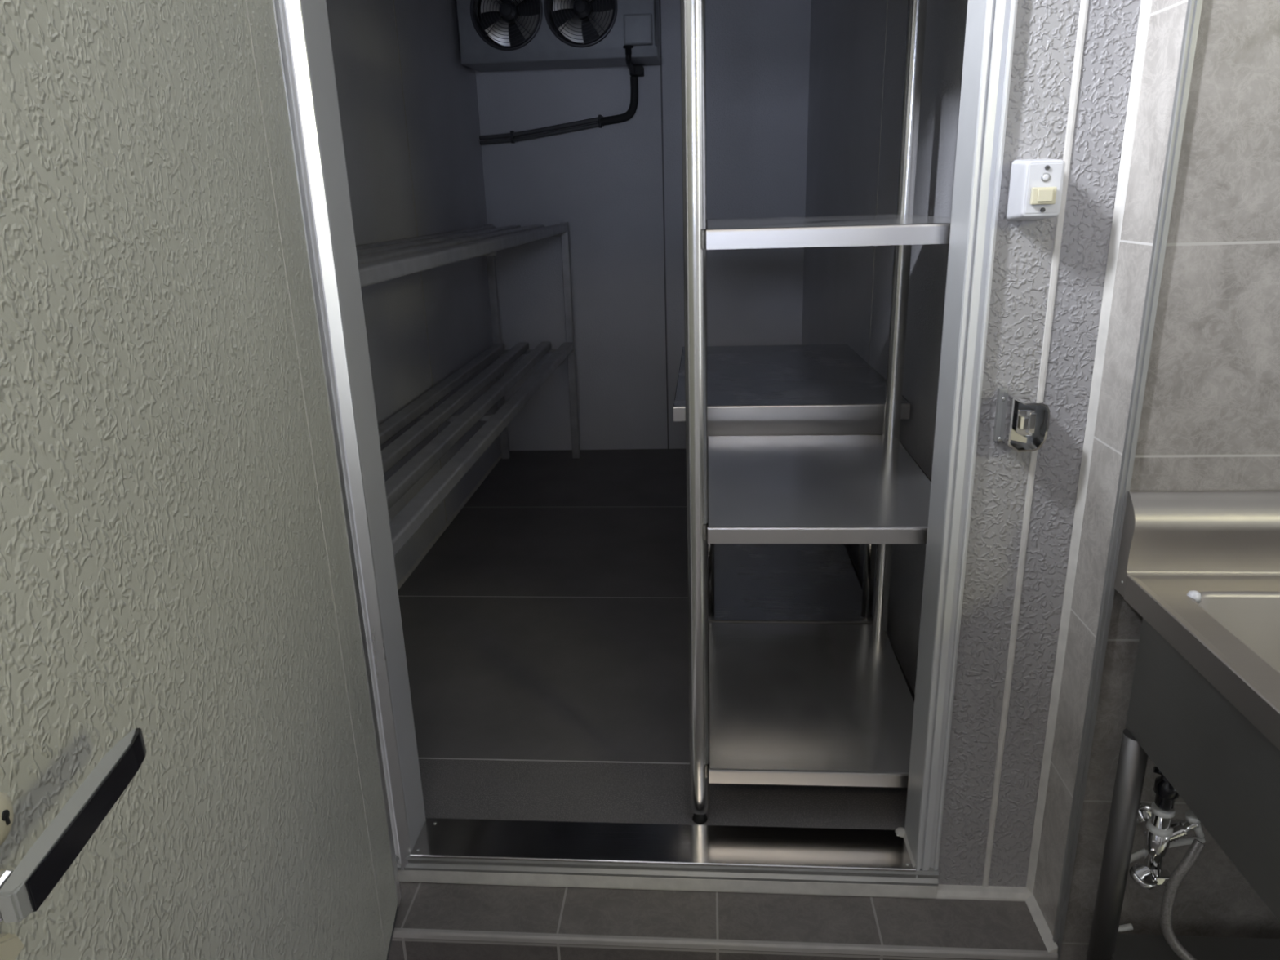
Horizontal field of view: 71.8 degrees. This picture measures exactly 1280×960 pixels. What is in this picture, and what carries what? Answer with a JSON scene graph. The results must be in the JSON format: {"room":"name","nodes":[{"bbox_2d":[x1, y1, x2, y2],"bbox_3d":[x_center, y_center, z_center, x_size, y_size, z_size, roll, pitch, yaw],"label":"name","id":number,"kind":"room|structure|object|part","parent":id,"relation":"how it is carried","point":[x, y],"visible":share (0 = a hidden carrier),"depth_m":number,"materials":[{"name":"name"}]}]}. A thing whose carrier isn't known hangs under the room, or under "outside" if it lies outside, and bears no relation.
{"room":"commercial kitchen","nodes":[
{"label":"commercial kitchen","id":0,"kind":"room"},
{"bbox_2d":[325,0,502,591],"bbox_3d":[-0.808,-0.847,2.730,0.075,2.310,2.815,0,18,4],"label":"wall","id":1,"kind":"structure","parent":0,"point":[408,104],"depth_m":3.00,"materials":[{"name":"white plastic"}]},
{"bbox_2d":[475,0,811,450],"bbox_3d":[0.073,-1.263,3.946,1.650,2.310,0.125,0,18,4],"label":"wall","id":2,"kind":"structure","parent":0,"point":[617,188],"depth_m":3.92,"materials":[{"name":"white metal"}]},
{"bbox_2d":[455,0,661,76],"bbox_3d":[-0.315,-1.851,3.530,0.775,0.425,0.344,0,18,4],"label":"cooler","id":3,"kind":"object","parent":2,"relation":"attached to","point":[495,35],"visible":1,"depth_m":3.44,"materials":[{"name":"metal"}]},
{"bbox_3d":[-0.580,-1.879,3.451,0.101,0.096,0.030,0,18,4],"label":"blade","id":4,"kind":"part","parent":3,"relation":"part of","materials":[{"name":"metal"}]},
{"bbox_3d":[-0.563,-1.764,3.487,0.096,0.101,0.030,0,18,4],"label":"blade","id":5,"kind":"part","parent":3,"relation":"part of","materials":[{"name":"metal"}]},
{"bbox_3d":[-0.461,-1.893,3.438,0.096,0.101,0.030,0,18,4],"label":"blade","id":6,"kind":"part","parent":3,"relation":"part of","materials":[{"name":"grey metal"}]},
{"bbox_3d":[-0.444,-1.778,3.474,0.101,0.096,0.030,0,18,4],"label":"blade","id":7,"kind":"part","parent":3,"relation":"part of","materials":[{"name":"silver metal"}]},
{"bbox_2d":[479,76,638,145],"bbox_3d":[-0.352,-1.579,3.788,0.697,0.251,0.037,0,18,4],"label":"pipes","id":8,"kind":"object","parent":3,"relation":"attached to","point":[602,120],"visible":1,"depth_m":3.80,"materials":[{"name":"black rubber"}]},
{"bbox_2d":[460,46,661,71],"bbox_3d":[-0.307,-1.700,3.591,0.771,0.036,0.318,0,18,4],"label":"drip tray","id":9,"kind":"object","parent":3,"relation":"on","point":[512,58],"depth_m":3.46,"materials":[{"name":"white metal"}]},
{"bbox_3d":[-0.293,-1.877,3.430,0.100,0.098,0.030,0,18,4],"label":"blade","id":10,"kind":"part","parent":3,"relation":"part of","materials":[{"name":"metal"}]},
{"bbox_3d":[-0.270,-1.763,3.458,0.102,0.101,0.026,-4,18,-7],"label":"blade","id":11,"kind":"part","parent":3,"relation":"part of","materials":[{"name":"silver metal"}]},
{"bbox_3d":[-0.155,-1.783,3.450,0.101,0.098,0.030,0,18,4],"label":"blade","id":12,"kind":"part","parent":3,"relation":"part of","materials":[{"name":"metal"}]},
{"bbox_2d":[398,448,915,830],"bbox_3d":[0.010,0.273,3.030,1.650,0.050,2.815,0,18,4],"label":"floor","id":13,"kind":"structure","parent":0,"point":[545,628],"depth_m":2.34,"materials":[{"name":"tile"}]},
{"bbox_2d":[355,222,580,556],"bbox_3d":[-0.570,-0.229,2.825,0.368,1.062,2.513,0,18,4],"label":"rack","id":14,"kind":"object","parent":13,"relation":"on","point":[379,262],"visible":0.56,"depth_m":2.65,"materials":[{"name":"grey metal"}]},
{"bbox_3d":[-0.570,-0.198,2.824,0.302,0.018,0.024,0,18,4],"label":"cross rail","id":15,"kind":"part","parent":14,"relation":"part of","materials":[{"name":"grey metal"}]},
{"bbox_3d":[-0.584,-0.683,2.668,0.302,0.018,0.024,0,18,4],"label":"cross rail","id":16,"kind":"part","parent":14,"relation":"part of","materials":[{"name":"silver metal"}]},
{"bbox_3d":[-0.647,-0.608,4.014,0.033,1.062,0.033,0,18,4],"label":"post","id":17,"kind":"part","parent":14,"relation":"part of","materials":[{"name":"grey metal"}]},
{"bbox_3d":[-0.480,-0.582,4.010,0.302,0.018,0.024,0,18,4],"label":"cross rail","id":18,"kind":"part","parent":14,"relation":"part of","materials":[{"name":"grey metal"}]},
{"bbox_3d":[-0.313,-0.610,3.989,0.033,1.062,0.033,0,18,4],"label":"post","id":19,"kind":"part","parent":14,"relation":"part of","materials":[{"name":"silver metal"}]},
{"bbox_2d":[409,817,915,871],"bbox_3d":[0.037,0.676,1.631,0.907,0.034,0.106,0,18,4],"label":"threshold","id":20,"kind":"object","parent":13,"relation":"on","point":[851,849],"visible":1,"depth_m":1.62,"materials":[{"name":"metal"}]},
{"bbox_2d":[673,344,910,623],"bbox_3d":[0.404,0.004,2.650,0.565,0.671,0.884,0,18,4],"label":"work table","id":21,"kind":"object","parent":13,"relation":"on","point":[811,389],"visible":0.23,"depth_m":2.42,"materials":[{"name":"metal"}]},
{"bbox_3d":[0.178,0.109,2.297,0.030,0.639,0.030,0,18,4],"label":"leg","id":22,"kind":"part","parent":21,"relation":"part of","materials":[{"name":"metal"}]},
{"bbox_3d":[0.594,0.107,2.265,0.030,0.639,0.030,0,18,4],"label":"leg","id":23,"kind":"part","parent":21,"relation":"part of","materials":[{"name":"metal"}]},
{"bbox_2d":[680,0,951,824],"bbox_3d":[0.330,-0.272,1.701,0.474,1.780,0.602,0,18,4],"label":"shelving","id":24,"kind":"object","parent":13,"relation":"on","point":[822,704],"visible":0.72,"depth_m":1.72,"materials":[{"name":"silver metal"}]},
{"bbox_3d":[0.092,-0.194,1.451,0.036,1.763,0.036,0,18,4],"label":"post","id":25,"kind":"part","parent":24,"relation":"part of","materials":[{"name":"metal"}]},
{"bbox_3d":[0.131,-0.363,1.975,0.036,1.763,0.036,0,18,4],"label":"post","id":26,"kind":"part","parent":24,"relation":"part of","materials":[{"name":"metal"}]},
{"bbox_3d":[0.367,0.465,1.938,0.433,0.030,0.597,0,18,4],"label":"shelf","id":27,"kind":"part","parent":24,"relation":"part of","materials":[{"name":"metal"}]},
{"bbox_3d":[0.354,0.002,1.790,0.433,0.030,0.597,0,18,4],"label":"shelf","id":28,"kind":"part","parent":24,"relation":"part of","materials":[{"name":"metal"}]},
{"bbox_3d":[0.340,-0.466,1.640,0.433,0.030,0.597,0,18,4],"label":"shelf","id":29,"kind":"part","parent":24,"relation":"part of","materials":[{"name":"metal"}]},
{"bbox_3d":[0.568,-0.365,1.941,0.036,1.763,0.036,0,18,4],"label":"post","id":30,"kind":"part","parent":24,"relation":"part of","materials":[{"name":"metal"}]},
{"bbox_2d":[801,0,968,694],"bbox_3d":[0.714,-0.854,2.612,0.171,2.310,2.815,0,18,4],"label":"wall","id":31,"kind":"structure","parent":0,"point":[857,47],"depth_m":2.38,"materials":[{"name":"grey metal"}]},
{"bbox_2d":[992,387,1049,452],"bbox_3d":[0.554,-0.088,1.285,0.060,0.084,0.049,0,18,4],"label":"door latch","id":32,"kind":"object","parent":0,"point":[1021,422],"depth_m":1.28,"materials":[{"name":"silver metal"}]},
{"bbox_3d":[0.554,-0.095,1.304,0.058,0.082,0.009,0,18,4],"label":"plate","id":33,"kind":"part","parent":32,"relation":"part of","materials":[{"name":"metal"}]},
{"bbox_2d":[937,0,1141,887],"bbox_3d":[-0.484,-0.547,1.278,2.343,2.713,0.078,0,18,4],"label":"wall","id":34,"kind":"structure","parent":0,"point":[1072,64],"depth_m":1.31,"materials":[{"name":"grey metal"}]},
{"bbox_2d":[0,0,400,959],"bbox_3d":[-0.412,0.053,0.830,0.144,1.791,1.030,-3,18,-5],"label":"door","id":35,"kind":"structure","parent":34,"relation":"in","point":[192,767],"depth_m":0.75,"materials":[{"name":"beige metal"}]},
{"bbox_3d":[-0.346,0.179,0.462,0.027,0.031,0.031,-3,18,-5],"label":"release knob","id":36,"kind":"part","parent":35,"relation":"part of","materials":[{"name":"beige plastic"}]},
{"bbox_3d":[-0.349,0.214,0.428,0.012,0.140,0.109,-3,18,-5],"label":"mounting plate","id":37,"kind":"part","parent":35,"relation":"part of","materials":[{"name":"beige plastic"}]},
{"bbox_3d":[-0.306,0.183,0.485,0.011,0.018,0.139,-3,18,-5],"label":"chrome lever","id":38,"kind":"part","parent":35,"relation":"part of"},
{"bbox_2d":[278,0,1017,897],"bbox_3d":[0.016,-0.133,1.365,0.974,1.801,0.102,0,18,4],"label":"frame","id":39,"kind":"object","parent":34,"relation":"attached to","point":[990,25],"visible":0.82,"depth_m":1.38,"materials":[{"name":"metal"}]},
{"bbox_3d":[0.040,0.684,1.628,0.973,0.026,0.100,0,18,4],"label":"sill","id":40,"kind":"part","parent":39,"relation":"part of","materials":[{"name":"metal"}]},
{"bbox_2d":[406,881,1031,901],"bbox_3d":[0.098,0.731,1.599,1.183,0.016,0.019,0,18,4],"label":"trim","id":41,"kind":"structure","parent":34,"relation":"attached to","point":[944,891],"depth_m":1.56,"materials":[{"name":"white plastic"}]},
{"bbox_2d":[1005,158,1065,221],"bbox_3d":[0.529,-0.387,1.179,0.054,0.080,0.071,0,18,4],"label":"light switch","id":42,"kind":"object","parent":34,"relation":"attached to","point":[1035,186],"visible":1,"depth_m":1.16,"materials":[{"name":"white plastic"}]},
{"bbox_2d":[1033,0,1187,936],"bbox_3d":[0.652,-0.524,1.103,0.008,2.713,0.111,0,18,4],"label":"wall","id":43,"kind":"structure","parent":0,"point":[1167,17],"depth_m":1.24,"materials":[{"name":"stone"}]},
{"bbox_2d":[1025,0,1151,952],"bbox_3d":[0.640,-0.530,1.091,0.014,2.693,0.129,0,18,4],"label":"trim","id":44,"kind":"structure","parent":43,"relation":"attached to","point":[1039,920],"depth_m":1.30,"materials":[{"name":"white plastic"}]},
{"bbox_2d":[1059,0,1279,959],"bbox_3d":[1.620,-0.478,1.085,1.933,2.843,0.195,0,18,4],"label":"wall","id":45,"kind":"structure","parent":0,"point":[1210,419],"depth_m":1.16,"materials":[{"name":"tile"}]},
{"bbox_2d":[1052,0,1203,959],"bbox_3d":[0.649,-0.443,1.065,0.012,2.843,0.010,0,18,4],"label":"trim","id":46,"kind":"structure","parent":45,"relation":"attached to","point":[1193,7],"depth_m":1.18,"materials":[{"name":"metal"}]},
{"bbox_2d":[1114,490,1279,597],"bbox_3d":[1.255,0.085,1.171,1.179,0.145,0.038,0,18,4],"label":"backsplash","id":47,"kind":"structure","parent":45,"relation":"attached to","point":[1165,532],"depth_m":1.19,"materials":[{"name":"metal"}]},
{"bbox_3d":[0.367,1.506,-0.200,4.250,0.080,3.750,0,18,4],"label":"floor","id":48,"kind":"structure","parent":0,"visible":0},
{"bbox_2d":[387,881,1047,959],"bbox_3d":[-0.391,0.824,1.620,2.163,0.150,0.146,0,18,4],"label":"step","id":49,"kind":"structure","parent":48,"relation":"on","point":[742,916],"depth_m":1.53,"materials":[{"name":"tile"}]},
{"bbox_2d":[392,928,1057,959],"bbox_3d":[0.120,0.779,1.486,1.123,0.014,0.009,0,18,4],"label":"trim","id":50,"kind":"structure","parent":49,"relation":"attached to","point":[411,933],"depth_m":1.48,"materials":[{"name":"metal"}]},
{"bbox_2d":[1086,490,1279,959],"bbox_3d":[1.245,0.550,1.028,1.181,0.942,0.594,0,18,4],"label":"sink","id":51,"kind":"object","parent":48,"relation":"on","point":[1201,569],"visible":1,"depth_m":1.17,"materials":[{"name":"metal"}]},
{"bbox_3d":[0.706,0.588,1.319,0.035,0.482,0.035,0,18,4],"label":"leg","id":52,"kind":"part","parent":51,"relation":"part of","materials":[{"name":"metal"}]},
{"bbox_2d":[1117,836,1204,932],"bbox_3d":[0.781,0.621,1.358,0.130,0.189,0.020,0,18,4],"label":"tube","id":53,"kind":"object","parent":51,"relation":"attached to","point":[1125,927],"visible":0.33,"depth_m":1.33,"materials":[{"name":"white plastic"}]},
{"bbox_2d":[1128,766,1204,889],"bbox_3d":[0.757,0.494,1.308,0.103,0.188,0.103,-7,19,-16],"label":"angle valve","id":54,"kind":"object","parent":51,"relation":"attached to","point":[1153,820],"visible":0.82,"depth_m":1.28,"materials":[{"name":"silver metal"}]},
{"bbox_3d":[0.756,0.417,1.264,0.041,0.015,0.039,0,18,4],"label":"star knob","id":55,"kind":"part","parent":54,"relation":"part of","materials":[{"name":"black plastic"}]},
{"bbox_3d":[0.757,0.443,1.271,0.032,0.062,0.032,0,18,4],"label":"knob stem","id":56,"kind":"part","parent":54,"relation":"part of","materials":[{"name":"black plastic"}]},
{"bbox_2d":[1160,838,1205,959],"bbox_3d":[0.897,0.567,1.243,0.284,0.330,0.064,3,18,15],"label":"flexible hose","id":57,"kind":"object","parent":54,"relation":"attached to","point":[1196,848],"visible":1,"depth_m":1.28,"materials":[{"name":"grey metal"}]},
{"bbox_2d":[1169,818,1199,842],"bbox_3d":[0.786,0.509,1.290,0.050,0.041,0.027,0,18,4],"label":"outlet","id":58,"kind":"object","parent":54,"relation":"attached to","point":[1179,828],"depth_m":1.28,"materials":[{"name":"silver metal"}]},
{"bbox_3d":[0.806,0.501,1.286,0.028,0.038,0.019,0,18,4],"label":"wing handle","id":59,"kind":"part","parent":54,"relation":"part of","materials":[{"name":"white plastic"}]},
{"bbox_2d":[1191,591,1279,674],"bbox_3d":[1.030,0.318,0.955,0.667,0.218,0.457,0,18,4],"label":"basin","id":60,"kind":"object","parent":51,"relation":"in","point":[1250,620],"depth_m":1.16,"materials":[{"name":"metal"}]}
]}

